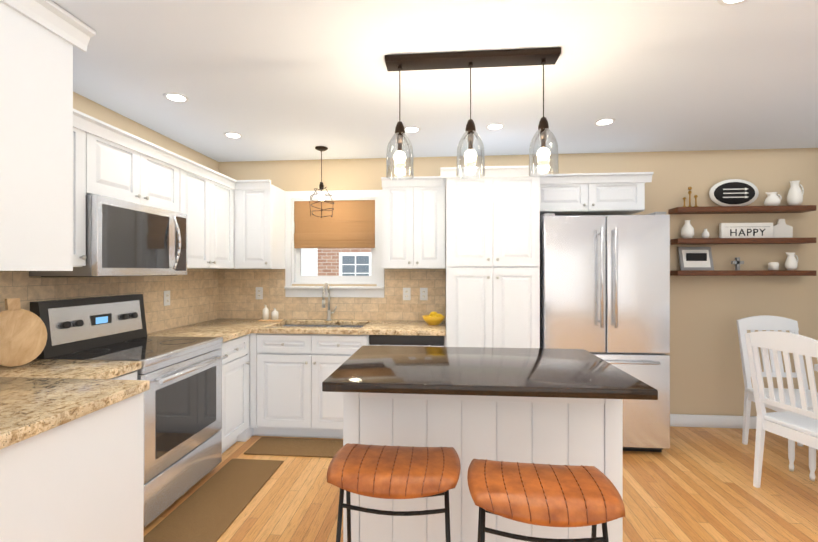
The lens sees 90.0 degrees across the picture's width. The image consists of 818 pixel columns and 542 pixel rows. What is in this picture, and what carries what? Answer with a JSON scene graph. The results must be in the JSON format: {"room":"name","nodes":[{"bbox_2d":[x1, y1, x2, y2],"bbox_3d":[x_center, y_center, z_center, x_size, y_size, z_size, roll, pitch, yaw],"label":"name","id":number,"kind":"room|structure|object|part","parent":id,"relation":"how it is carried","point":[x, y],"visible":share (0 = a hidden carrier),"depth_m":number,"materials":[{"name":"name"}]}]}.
{"room":"kitchen","nodes":[
{"label":"kitchen","id":0,"kind":"room"},
{"bbox_2d":[29,92,218,277],"bbox_3d":[-2.147,0.154,1.442,0.120,2.450,5.170,0,0,5],"label":"wall","id":1,"kind":"structure","parent":0,"point":[85,105],"depth_m":2.93,"materials":[{"name":"beige paint"}]},
{"bbox_2d":[0,0,91,270],"bbox_3d":[-1.864,-0.496,0.496,0.600,0.990,2.734,0,0,5],"label":"upper cabinet","id":2,"kind":"object","parent":1,"relation":"attached to","point":[61,158],"depth_m":1.62,"materials":[{"name":"white wood"}]},
{"bbox_2d":[92,124,151,206],"bbox_3d":[-1.837,-0.588,2.372,0.336,0.365,0.442,0,0,5],"label":"upper cabinet","id":3,"kind":"object","parent":1,"relation":"attached to","point":[121,166],"depth_m":2.37,"materials":[{"name":"white wood"}]},
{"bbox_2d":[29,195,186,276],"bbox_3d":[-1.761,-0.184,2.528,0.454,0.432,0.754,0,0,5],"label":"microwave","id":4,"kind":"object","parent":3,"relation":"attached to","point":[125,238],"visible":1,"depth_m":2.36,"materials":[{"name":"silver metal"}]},
{"bbox_2d":[164,290,169,305],"bbox_3d":[-1.918,0.215,3.244,0.007,0.118,0.072,0,0,5],"label":"electrical outlet plate","id":5,"kind":"object","parent":1,"relation":"attached to","point":[166,293],"depth_m":3.23,"materials":[{"name":"white plastic"}]},
{"bbox_2d":[152,148,183,213],"bbox_3d":[-1.810,-0.588,2.693,0.336,0.365,0.442,0,0,5],"label":"upper cabinet","id":6,"kind":"object","parent":1,"relation":"attached to","point":[167,172],"depth_m":2.77,"materials":[{"name":"white wood"}]},
{"bbox_2d":[184,160,207,268],"bbox_3d":[-1.772,-0.395,3.130,0.336,0.750,0.435,0,0,5],"label":"upper cabinet","id":7,"kind":"object","parent":1,"relation":"attached to","point":[195,179],"depth_m":3.10,"materials":[{"name":"white wood"}]},
{"bbox_2d":[208,172,235,268],"bbox_3d":[-1.730,-0.395,3.452,0.366,0.750,0.456,0,0,5],"label":"upper cabinet","id":8,"kind":"object","parent":1,"relation":"attached to","point":[221,190],"depth_m":3.45,"materials":[{"name":"white wood"}]},
{"bbox_2d":[51,0,817,161],"bbox_3d":[0.658,-1.111,1.204,5.750,0.080,5.410,0,0,5],"label":"ceiling","id":9,"kind":"structure","parent":0,"point":[273,80],"depth_m":2.24,"materials":[{"name":"white paint"}]},
{"bbox_2d":[163,92,188,102],"bbox_3d":[-1.430,-1.068,2.514,0.138,0.006,0.145,0,0,5],"label":"recessed light","id":10,"kind":"object","parent":9,"relation":"in","point":[175,97],"depth_m":2.51,"materials":[{"name":"white plastic"}]},
{"bbox_3d":[-1.433,-1.066,2.521,0.097,0.002,0.097,0,0,-4],"label":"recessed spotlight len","id":11,"kind":"part","parent":10,"relation":"part of","materials":[{"name":"white plastic"}]},
{"bbox_2d":[223,132,242,137],"bbox_3d":[-1.383,-1.067,3.209,0.137,0.006,0.130,0,0,5],"label":"recessed light","id":12,"kind":"object","parent":9,"relation":"in","point":[228,134],"depth_m":3.21,"materials":[{"name":"white plastic"}]},
{"bbox_3d":[-1.384,-1.066,3.219,0.097,0.002,0.097,0,0,-4],"label":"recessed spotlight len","id":13,"kind":"part","parent":12,"relation":"part of","materials":[{"name":"white plastic"}]},
{"bbox_2d":[309,146,333,217],"bbox_3d":[-0.751,-0.767,3.544,0.211,0.601,0.215,0,0,5],"label":"light","id":14,"kind":"object","parent":9,"relation":"hanging from","point":[321,149],"depth_m":3.53,"materials":[{"name":"brown metal"}]},
{"bbox_3d":[-0.759,-0.645,3.547,0.058,0.072,0.060,0,0,5],"label":"pendant light cap over the sink","id":15,"kind":"part","parent":14,"relation":"part of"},
{"bbox_2d":[404,126,420,132],"bbox_3d":[0.026,-1.067,3.081,0.124,0.006,0.135,0,0,5],"label":"recessed light","id":16,"kind":"object","parent":9,"relation":"in","point":[409,129],"depth_m":3.08,"materials":[{"name":"white"}]},
{"bbox_3d":[0.020,-1.066,3.089,0.097,0.002,0.097,0,0,-4],"label":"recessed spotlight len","id":17,"kind":"part","parent":16,"relation":"part of","materials":[{"name":"white plastic"}]},
{"bbox_2d":[385,47,560,179],"bbox_3d":[0.307,-0.772,2.041,0.850,0.593,0.140,0,0,5],"label":"pendant light","id":18,"kind":"object","parent":9,"relation":"hanging from","point":[482,59],"depth_m":2.02,"materials":[{"name":"clear glass"}]},
{"bbox_3d":[0.307,-0.598,2.041,0.770,0.106,0.062,0,0,5],"label":"island pendant light cap","id":19,"kind":"part","parent":18,"relation":"part of","materials":[{"name":"glass"}]},
{"bbox_3d":[0.307,-0.588,2.041,0.850,0.225,0.140,0,0,5],"label":"kitchen island pendant light shade","id":20,"kind":"part","parent":18,"relation":"part of","materials":[{"name":"clear glass"}]},
{"bbox_2d":[486,123,504,129],"bbox_3d":[0.638,-1.068,3.017,0.132,0.006,0.131,0,0,5],"label":"recessed light","id":21,"kind":"object","parent":9,"relation":"in","point":[494,126],"depth_m":3.01,"materials":[{"name":"white"}]},
{"bbox_3d":[0.637,-1.066,3.027,0.097,0.002,0.097,0,0,-4],"label":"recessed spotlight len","id":22,"kind":"part","parent":21,"relation":"part of","materials":[{"name":"white plastic"}]},
{"bbox_2d":[594,118,614,125],"bbox_3d":[1.399,-1.068,2.926,0.136,0.006,0.141,0,0,5],"label":"recessed light","id":23,"kind":"object","parent":9,"relation":"in","point":[606,121],"depth_m":2.92,"materials":[{"name":"white plastic"}]},
{"bbox_3d":[1.402,-1.066,2.932,0.097,0.002,0.097,0,0,-4],"label":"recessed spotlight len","id":24,"kind":"part","parent":23,"relation":"part of","materials":[{"name":"white plastic"}]},
{"bbox_2d":[717,0,747,5],"bbox_3d":[1.273,-1.068,1.583,0.119,0.006,0.122,0,0,5],"label":"recessed light","id":25,"kind":"object","parent":9,"relation":"in","point":[720,2],"depth_m":1.62,"materials":[{"name":"white"}]},
{"bbox_3d":[1.277,-1.067,1.578,0.097,0.002,0.097,0,0,-4],"label":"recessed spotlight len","id":26,"kind":"part","parent":25,"relation":"part of","materials":[{"name":"white plastic"}]},
{"bbox_2d":[143,426,817,541],"bbox_3d":[0.658,1.419,1.202,5.750,0.080,5.410,0,0,5],"label":"floor","id":27,"kind":"structure","parent":0,"point":[692,484],"depth_m":2.50,"materials":[{"name":"brown wood"}]},
{"bbox_2d":[0,389,148,541],"bbox_3d":[-1.701,0.941,0.481,0.924,0.875,2.734,0,0,5],"label":"base cabinet","id":28,"kind":"object","parent":27,"relation":"on","point":[71,450],"depth_m":1.44,"materials":[{"name":"white wood"}]},
{"bbox_2d":[0,359,149,448],"bbox_3d":[-1.674,0.484,0.622,0.955,0.040,3.018,0,0,5],"label":"countertop","id":29,"kind":"structure","parent":28,"relation":"on","point":[38,396],"depth_m":1.58,"materials":[{"name":"beige stone"}]},
{"bbox_2d":[0,298,46,366],"bbox_3d":[-1.915,0.298,1.991,0.093,0.329,0.252,0,0,5],"label":"cutting board","id":30,"kind":"object","parent":29,"relation":"on","point":[23,336],"visible":0.98,"depth_m":2.00,"materials":[{"name":"brown wood"}]},
{"bbox_2d":[30,294,227,527],"bbox_3d":[-1.626,0.772,2.516,0.712,1.215,0.754,0,0,5],"label":"range","id":31,"kind":"object","parent":27,"relation":"on","point":[182,423],"visible":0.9,"depth_m":2.42,"materials":[{"name":"silver metal"}]},
{"bbox_2d":[124,369,143,380],"bbox_3d":[-1.726,0.942,1.965,0.624,0.875,0.347,0,0,5],"label":"base cabinet","id":32,"kind":"object","parent":27,"relation":"on","point":[125,374],"depth_m":2.06,"materials":[{"name":"white wood"}]},
{"bbox_2d":[144,337,243,452],"bbox_3d":[-1.627,0.942,3.131,0.624,0.875,0.458,0,0,5],"label":"base cabinet","id":33,"kind":"object","parent":27,"relation":"on","point":[232,429],"depth_m":3.08,"materials":[{"name":"white wood"}]},
{"bbox_2d":[147,317,291,344],"bbox_3d":[-1.552,0.485,3.438,0.721,0.040,1.086,0,0,5],"label":"countertop","id":34,"kind":"structure","parent":33,"relation":"on","point":[229,328],"depth_m":3.31,"materials":[{"name":"beige stone"}]},
{"bbox_2d":[258,305,282,321],"bbox_3d":[-1.284,0.387,3.802,0.200,0.154,0.100,0,0,5],"label":"soap dispensers","id":35,"kind":"object","parent":34,"relation":"on","point":[274,315],"visible":1,"depth_m":3.78,"materials":[{"name":"white ceramic"}]},
{"bbox_2d":[143,459,283,541],"bbox_3d":[-1.140,1.374,2.489,0.390,0.010,0.970,0,0,5],"label":"area rug","id":36,"kind":"object","parent":27,"relation":"on","point":[213,507],"visible":0.98,"depth_m":2.40,"materials":[{"name":"brown fabric"}]},
{"bbox_2d":[244,325,287,441],"bbox_3d":[-1.559,0.943,3.621,0.676,0.875,0.721,0,0,5],"label":"base cabinet","id":37,"kind":"object","parent":27,"relation":"on","point":[258,347],"depth_m":3.32,"materials":[{"name":"white wood"}]},
{"bbox_2d":[244,437,342,457],"bbox_3d":[-0.849,1.374,3.197,0.770,0.010,0.310,0,0,5],"label":"area rug","id":38,"kind":"object","parent":27,"relation":"on","point":[303,447],"visible":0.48,"depth_m":3.17,"materials":[{"name":"brown fabric"}]},
{"bbox_2d":[256,349,353,438],"bbox_3d":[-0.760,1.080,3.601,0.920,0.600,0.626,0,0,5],"label":"base cabinet","id":39,"kind":"object","parent":27,"relation":"on","point":[291,401],"depth_m":3.30,"materials":[{"name":"white wood"}]},
{"bbox_2d":[322,283,336,320],"bbox_3d":[-0.734,0.286,3.767,0.108,0.356,0.213,0,0,5],"label":"faucet","id":40,"kind":"object","parent":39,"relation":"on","point":[329,312],"visible":1,"depth_m":3.83,"materials":[{"name":"silver metal"}]},
{"bbox_2d":[327,443,460,541],"bbox_3d":[-0.053,1.053,1.579,0.500,0.657,0.354,0,0,5],"label":"stool","id":41,"kind":"object","parent":27,"relation":"on","point":[391,472],"visible":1,"depth_m":1.51,"materials":[{"name":"leather"}]},
{"bbox_2d":[369,335,443,346],"bbox_3d":[0.004,0.945,3.529,0.594,0.870,0.604,0,0,5],"label":"dishwasher","id":42,"kind":"object","parent":27,"relation":"on","point":[404,340],"visible":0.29,"depth_m":3.23,"materials":[{"name":"black metal"}]},
{"bbox_2d":[356,321,443,336],"bbox_3d":[-0.032,0.485,3.529,0.690,0.040,0.647,0,0,5],"label":"countertop","id":43,"kind":"structure","parent":42,"relation":"on","point":[415,328],"depth_m":3.28,"materials":[{"name":"beige stone"}]},
{"bbox_2d":[422,311,444,324],"bbox_3d":[0.214,0.407,3.534,0.200,0.114,0.200,0,0,5],"label":"fruit bowl","id":44,"kind":"object","parent":43,"relation":"on","point":[434,318],"visible":1,"depth_m":3.48,"materials":[{"name":"yellow ceramic"}]},
{"bbox_2d":[343,394,622,541],"bbox_3d":[0.339,0.935,2.120,1.250,0.888,0.545,0,0,5],"label":"kitchen island","id":45,"kind":"object","parent":27,"relation":"on","point":[539,406],"depth_m":1.86,"materials":[{"name":"white wood"}]},
{"bbox_2d":[322,346,657,401],"bbox_3d":[0.330,0.469,2.009,1.300,0.040,0.820,0,0,5],"label":"island countertop","id":46,"kind":"structure","parent":45,"relation":"on","point":[451,372],"depth_m":1.79,"materials":[{"name":"black stone"}]},
{"bbox_2d":[440,165,547,347],"bbox_3d":[0.674,0.290,3.457,0.810,2.180,0.670,0,0,5],"label":"pantry cabinet","id":47,"kind":"object","parent":27,"relation":"on","point":[493,257],"visible":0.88,"depth_m":3.17,"materials":[{"name":"white wood"}]},
{"bbox_2d":[467,459,624,541],"bbox_3d":[0.456,1.053,1.425,0.501,0.657,0.376,0,0,5],"label":"stool","id":48,"kind":"object","parent":27,"relation":"on","point":[549,495],"visible":1,"depth_m":1.35,"materials":[{"name":"leather"}]},
{"bbox_2d":[540,212,669,451],"bbox_3d":[1.507,0.468,3.356,0.914,1.825,0.695,0,0,5],"label":"fridge","id":49,"kind":"object","parent":27,"relation":"on","point":[604,287],"visible":0.67,"depth_m":3.06,"materials":[{"name":"silver metal"}]},
{"bbox_2d":[736,315,817,470],"bbox_3d":[2.867,0.869,3.043,0.460,1.021,0.552,0,0,5],"label":"chair","id":50,"kind":"object","parent":27,"relation":"on","point":[764,322],"visible":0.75,"depth_m":3.24,"materials":[{"name":"white wood"}]},
{"bbox_2d":[745,331,817,487],"bbox_3d":[2.460,0.869,2.450,0.552,1.021,0.460,0,0,-10],"label":"chair","id":51,"kind":"object","parent":27,"relation":"on","point":[794,422],"visible":1,"depth_m":2.48,"materials":[{"name":"white wood"}]},
{"bbox_2d":[219,148,817,415],"bbox_3d":[0.882,0.155,3.838,5.750,2.450,0.120,0,0,5],"label":"wall","id":52,"kind":"structure","parent":0,"point":[704,354],"depth_m":3.63,"materials":[{"name":"beige paint"}]},
{"bbox_2d":[256,287,262,298],"bbox_3d":[-1.451,0.215,3.962,0.072,0.118,0.007,0,0,5],"label":"electrical outlet plate","id":53,"kind":"object","parent":52,"relation":"attached to","point":[259,290],"depth_m":3.96,"materials":[{"name":"white plastic"}]},
{"bbox_2d":[244,180,284,268],"bbox_3d":[-1.375,-0.395,3.799,0.342,0.750,0.336,0,0,5],"label":"upper cabinet","id":54,"kind":"object","parent":52,"relation":"attached to","point":[264,204],"depth_m":3.64,"materials":[{"name":"white wood"}]},
{"bbox_2d":[284,190,383,297],"bbox_3d":[-0.707,-0.258,3.950,0.959,1.017,0.168,0,0,5],"label":"window","id":55,"kind":"structure","parent":52,"relation":"in","point":[293,270],"depth_m":3.92,"materials":[{"name":"white"}]},
{"bbox_2d":[294,200,374,247],"bbox_3d":[-0.716,-0.447,3.928,0.789,0.454,0.038,0,0,5],"label":"roman shade","id":56,"kind":"object","parent":55,"relation":"attached to","point":[349,224],"visible":0.9,"depth_m":3.92,"materials":[{"name":"brown fabric"}]},
{"bbox_2d":[382,180,423,268],"bbox_3d":[-0.052,-0.395,3.687,0.333,0.750,0.336,0,0,5],"label":"upper cabinet","id":57,"kind":"object","parent":52,"relation":"attached to","point":[402,200],"depth_m":3.52,"materials":[{"name":"white wood"}]},
{"bbox_2d":[403,288,410,299],"bbox_3d":[-0.021,0.215,3.840,0.072,0.118,0.007,0,0,5],"label":"electrical outlet plate","id":58,"kind":"object","parent":52,"relation":"attached to","point":[406,293],"depth_m":3.84,"materials":[{"name":"white plastic"}]},
{"bbox_2d":[420,288,427,299],"bbox_3d":[0.138,0.215,3.827,0.072,0.118,0.007,0,0,5],"label":"electrical outlet plate","id":59,"kind":"object","parent":52,"relation":"attached to","point":[423,291],"depth_m":3.82,"materials":[{"name":"white plastic"}]},
{"bbox_2d":[424,180,445,268],"bbox_3d":[0.160,-0.395,3.669,0.333,0.750,0.336,0,0,5],"label":"upper cabinet","id":60,"kind":"object","parent":52,"relation":"attached to","point":[434,190],"depth_m":3.50,"materials":[{"name":"white wood"}]},
{"bbox_2d":[540,176,599,215],"bbox_3d":[1.304,-0.632,3.572,0.512,0.275,0.336,0,0,5],"label":"upper cabinet","id":61,"kind":"object","parent":52,"relation":"attached to","point":[559,195],"depth_m":3.40,"materials":[{"name":"white wood"}]},
{"bbox_2d":[596,176,647,215],"bbox_3d":[1.694,-0.632,3.538,0.510,0.275,0.336,0,0,5],"label":"upper cabinet","id":62,"kind":"object","parent":52,"relation":"attached to","point":[619,195],"depth_m":3.37,"materials":[{"name":"white wood"}]},
{"bbox_2d":[670,414,756,428],"bbox_3d":[2.813,1.328,3.602,1.560,0.105,0.017,0,0,5],"label":"baseboard","id":63,"kind":"structure","parent":52,"relation":"attached to","point":[710,421],"depth_m":3.60,"materials":[{"name":"white wood"}]},
{"bbox_2d":[668,205,815,213],"bbox_3d":[2.858,-0.527,3.532,1.100,0.045,0.150,0,0,5],"label":"shelf","id":64,"kind":"object","parent":52,"relation":"attached to","point":[744,209],"visible":1,"depth_m":3.47,"materials":[{"name":"brown wood"}]},
{"bbox_2d":[683,187,698,206],"label":"candle holders","id":65,"kind":"object","parent":64,"relation":"on","point":[689,188],"depth_m":3.56,"materials":[{"name":"gold metal"}]},
{"bbox_2d":[709,179,758,205],"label":"decorative sign","id":66,"kind":"object","parent":64,"relation":"on","point":[734,192],"depth_m":3.56,"materials":[{"name":"metal"}]},
{"bbox_2d":[764,192,781,205],"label":"pitcher","id":67,"kind":"object","parent":64,"relation":"on","point":[772,199],"depth_m":3.48,"materials":[{"name":"ceramic"}]},
{"bbox_2d":[787,180,803,204],"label":"pitcher","id":68,"kind":"object","parent":64,"relation":"on","point":[795,195],"depth_m":3.47,"materials":[{"name":"ceramic"}]},
{"bbox_2d":[670,270,815,275],"bbox_3d":[2.858,0.018,3.532,1.100,0.045,0.150,0,0,5],"label":"shelf","id":69,"kind":"object","parent":52,"relation":"attached to","point":[742,272],"visible":0.85,"depth_m":3.46,"materials":[{"name":"brown wood"}]},
{"bbox_2d":[678,247,713,269],"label":"decor","id":70,"kind":"object","parent":69,"relation":"on","point":[695,258],"depth_m":3.58,"materials":[{"name":"grey wood"}]},
{"bbox_2d":[731,257,743,269],"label":"decor","id":71,"kind":"object","parent":69,"relation":"on","point":[737,262],"depth_m":3.52,"materials":[{"name":"grey metal"}]},
{"bbox_2d":[768,262,778,269],"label":"decor","id":72,"kind":"object","parent":69,"relation":"on","point":[771,265],"depth_m":3.48,"materials":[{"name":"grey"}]},
{"bbox_2d":[784,252,797,269],"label":"decor","id":73,"kind":"object","parent":69,"relation":"on","point":[791,263],"depth_m":3.48,"materials":[{"name":"white ceramic"}]},
{"bbox_2d":[670,237,815,244],"bbox_3d":[2.858,-0.257,3.532,1.100,0.045,0.150,0,0,5],"label":"shelf","id":74,"kind":"object","parent":52,"relation":"attached to","point":[691,241],"visible":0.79,"depth_m":3.47,"materials":[{"name":"brown wood"}]},
{"bbox_2d":[681,219,792,237],"bbox_3d":[2.846,-0.366,3.537,0.935,0.170,0.107,0,0,5],"label":"decor","id":75,"kind":"object","parent":74,"relation":"on","point":[781,228],"visible":0.94,"depth_m":3.54,"materials":[{"name":"white ceramic"}]},
{"bbox_2d":[730,229,764,235],"bbox_3d":[2.921,-0.334,3.524,0.286,0.060,0.002,0,0,5],"label":"decor","id":76,"kind":"object","parent":75,"relation":"attached to","point":[735,232],"visible":1,"depth_m":3.52,"materials":[{"name":"black"}]},
{"label":"outside","id":77,"kind":"structure","parent":0,"visible":0},
{"bbox_2d":[301,248,370,275],"bbox_3d":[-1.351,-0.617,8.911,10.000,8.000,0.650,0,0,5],"label":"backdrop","id":78,"kind":"structure","parent":77,"point":[340,261],"depth_m":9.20,"materials":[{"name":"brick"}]}
]}

